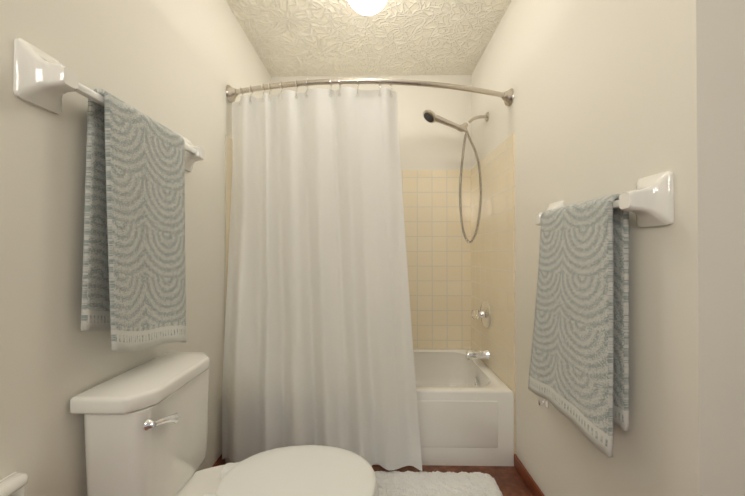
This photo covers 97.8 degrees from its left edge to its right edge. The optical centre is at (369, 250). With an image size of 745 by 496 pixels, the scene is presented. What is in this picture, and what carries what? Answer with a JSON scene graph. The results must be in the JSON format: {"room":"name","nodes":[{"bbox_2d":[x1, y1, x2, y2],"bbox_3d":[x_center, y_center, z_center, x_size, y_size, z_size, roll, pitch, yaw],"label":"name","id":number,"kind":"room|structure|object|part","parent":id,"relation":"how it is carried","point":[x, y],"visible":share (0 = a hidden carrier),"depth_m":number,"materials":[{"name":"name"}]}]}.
{"room":"bathroom","nodes":[
{"label":"bathroom","id":0,"kind":"room"},
{"bbox_2d":[0,0,271,495],"bbox_3d":[-0.832,-0.115,0.709,0.100,2.440,3.720,0,0,1],"label":"wall","id":1,"kind":"structure","parent":0,"point":[173,62],"depth_m":0.87,"materials":[{"name":"beige paint"}]},
{"bbox_2d":[0,471,27,495],"bbox_3d":[-0.709,0.567,0.632,0.148,0.164,0.164,0,0,1],"label":"toilet paper holder","id":2,"kind":"object","parent":1,"relation":"attached to","point":[14,483],"visible":0.98,"depth_m":0.69,"materials":[{"name":"white ceramic"}]},
{"bbox_2d":[13,38,204,171],"bbox_3d":[-0.736,-0.403,1.054,0.079,0.132,0.684,0,0,1],"label":"towel bar","id":3,"kind":"object","parent":1,"relation":"attached to","point":[44,80],"visible":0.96,"depth_m":0.74,"materials":[{"name":"white ceramic"}]},
{"bbox_2d":[81,88,185,351],"bbox_3d":[-0.711,-0.046,1.026,0.082,0.770,0.364,0,0,1],"label":"towel","id":4,"kind":"object","parent":3,"relation":"hanging from","point":[133,288],"visible":1,"depth_m":0.95,"materials":[{"name":"grey fabric"}]},
{"bbox_2d":[212,454,224,466],"bbox_3d":[-0.783,1.071,0.278,0.012,0.062,2.838,0,0,1],"label":"baseboard","id":5,"kind":"structure","parent":1,"relation":"attached to","point":[219,461],"depth_m":1.64,"materials":[{"name":"brown wood"}]},
{"bbox_2d":[222,77,513,470],"bbox_3d":[-0.005,0.086,1.674,1.550,1.962,0.221,0,0,1],"label":"shower curtain","id":6,"kind":"object","parent":1,"relation":"hanging from","point":[318,344],"visible":0.98,"depth_m":1.62,"materials":[{"name":"white fabric"}]},
{"bbox_3d":[-0.005,-0.834,1.692,1.551,0.121,0.200,0,0,1],"label":"rod","id":7,"kind":"part","parent":6,"relation":"part of","materials":[{"name":"silver metal"}]},
{"bbox_2d":[226,0,511,76],"bbox_3d":[0.353,-1.385,0.697,2.470,0.100,3.720,0,0,1],"label":"ceiling","id":8,"kind":"structure","parent":0,"point":[294,38],"depth_m":2.00,"materials":[{"name":"white paint"}]},
{"bbox_2d":[348,0,386,14],"bbox_3d":[-0.008,-1.215,1.493,0.203,0.226,0.203,0,0,1],"label":"ceiling light","id":9,"kind":"object","parent":8,"relation":"attached to","point":[367,7],"visible":1,"depth_m":1.48,"materials":[{"name":"white glass"}]},
{"bbox_2d":[272,75,467,169],"bbox_3d":[0.005,-0.102,2.504,1.470,2.440,0.100,0,0,1],"label":"wall","id":10,"kind":"structure","parent":0,"point":[424,145],"depth_m":2.45,"materials":[{"name":"beige paint"}]},
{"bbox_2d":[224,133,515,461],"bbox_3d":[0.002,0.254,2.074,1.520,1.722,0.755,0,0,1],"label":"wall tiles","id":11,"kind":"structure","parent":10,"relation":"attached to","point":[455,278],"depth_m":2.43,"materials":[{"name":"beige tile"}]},
{"bbox_2d":[466,346,489,359],"bbox_3d":[0.685,0.653,2.067,0.137,0.088,0.068,0,0,1],"label":"tub spout","id":12,"kind":"object","parent":11,"relation":"attached to","point":[477,354],"visible":1,"depth_m":2.04,"materials":[{"name":"silver metal"}]},
{"bbox_2d":[471,301,490,327],"bbox_3d":[0.710,0.415,2.108,0.088,0.176,0.176,0,0,1],"label":"shower valve","id":13,"kind":"object","parent":11,"relation":"attached to","point":[483,314],"visible":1,"depth_m":2.08,"materials":[{"name":"silver metal"}]},
{"bbox_2d":[224,462,532,495],"bbox_3d":[0.353,1.155,0.679,2.470,0.100,3.720,0,0,1],"label":"floor","id":14,"kind":"structure","parent":0,"point":[509,480],"depth_m":1.63,"materials":[{"name":"wood"}]},
{"bbox_2d":[70,352,377,495],"bbox_3d":[-0.372,0.743,1.020,0.795,0.728,0.396,0,0,1],"label":"toilet","id":15,"kind":"object","parent":14,"relation":"on","point":[145,427],"visible":1,"depth_m":0.97,"materials":[{"name":"white ceramic"}]},
{"bbox_2d":[226,349,513,465],"bbox_3d":[0.002,0.922,2.059,1.501,0.385,0.756,0,0,1],"label":"bathtub","id":16,"kind":"object","parent":14,"relation":"on","point":[465,405],"visible":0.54,"depth_m":1.68,"materials":[{"name":"white ceramic"}]},
{"bbox_2d":[375,470,502,495],"bbox_3d":[0.185,1.092,1.374,0.830,0.034,0.476,0,0,1],"label":"bath mat","id":17,"kind":"object","parent":14,"relation":"on","point":[412,483],"visible":0.81,"depth_m":1.50,"materials":[{"name":"white fabric"}]},
{"bbox_2d":[468,0,744,495],"bbox_3d":[0.804,-0.108,1.635,0.100,2.440,1.810,0,0,1],"label":"wall","id":18,"kind":"structure","parent":0,"point":[614,96],"depth_m":0.87,"materials":[{"name":"beige paint"}]},
{"bbox_2d":[423,110,488,243],"bbox_3d":[0.552,-0.468,2.064,0.428,0.848,0.095,0,0,-4],"label":"shower head","id":19,"kind":"object","parent":18,"relation":"attached to","point":[429,116],"visible":1,"depth_m":2.08},
{"bbox_2d":[514,454,544,495],"bbox_3d":[0.741,1.077,1.193,0.012,0.062,0.965,0,0,1],"label":"baseboard","id":20,"kind":"structure","parent":18,"relation":"attached to","point":[531,484],"depth_m":1.53,"materials":[{"name":"brown wood"}]},
{"bbox_2d":[538,399,548,407],"bbox_3d":[0.729,0.640,1.368,0.040,0.040,0.022,0,0,1],"label":"wall hook","id":21,"kind":"object","parent":18,"relation":"attached to","point":[546,403],"visible":0.94,"depth_m":1.37,"materials":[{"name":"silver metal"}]},
{"bbox_2d":[535,171,673,227],"bbox_3d":[0.705,-0.126,1.071,0.079,0.132,0.561,0,0,1],"label":"towel bar","id":22,"kind":"object","parent":18,"relation":"attached to","point":[649,201],"visible":0.73,"depth_m":0.82,"materials":[{"name":"white ceramic"}]},
{"bbox_2d":[528,194,628,457],"bbox_3d":[0.682,0.208,1.115,0.079,0.725,0.462,0,0,1],"label":"towel","id":23,"kind":"object","parent":22,"relation":"hanging from","point":[579,371],"visible":1,"depth_m":0.98,"materials":[{"name":"grey fabric"}]}
]}

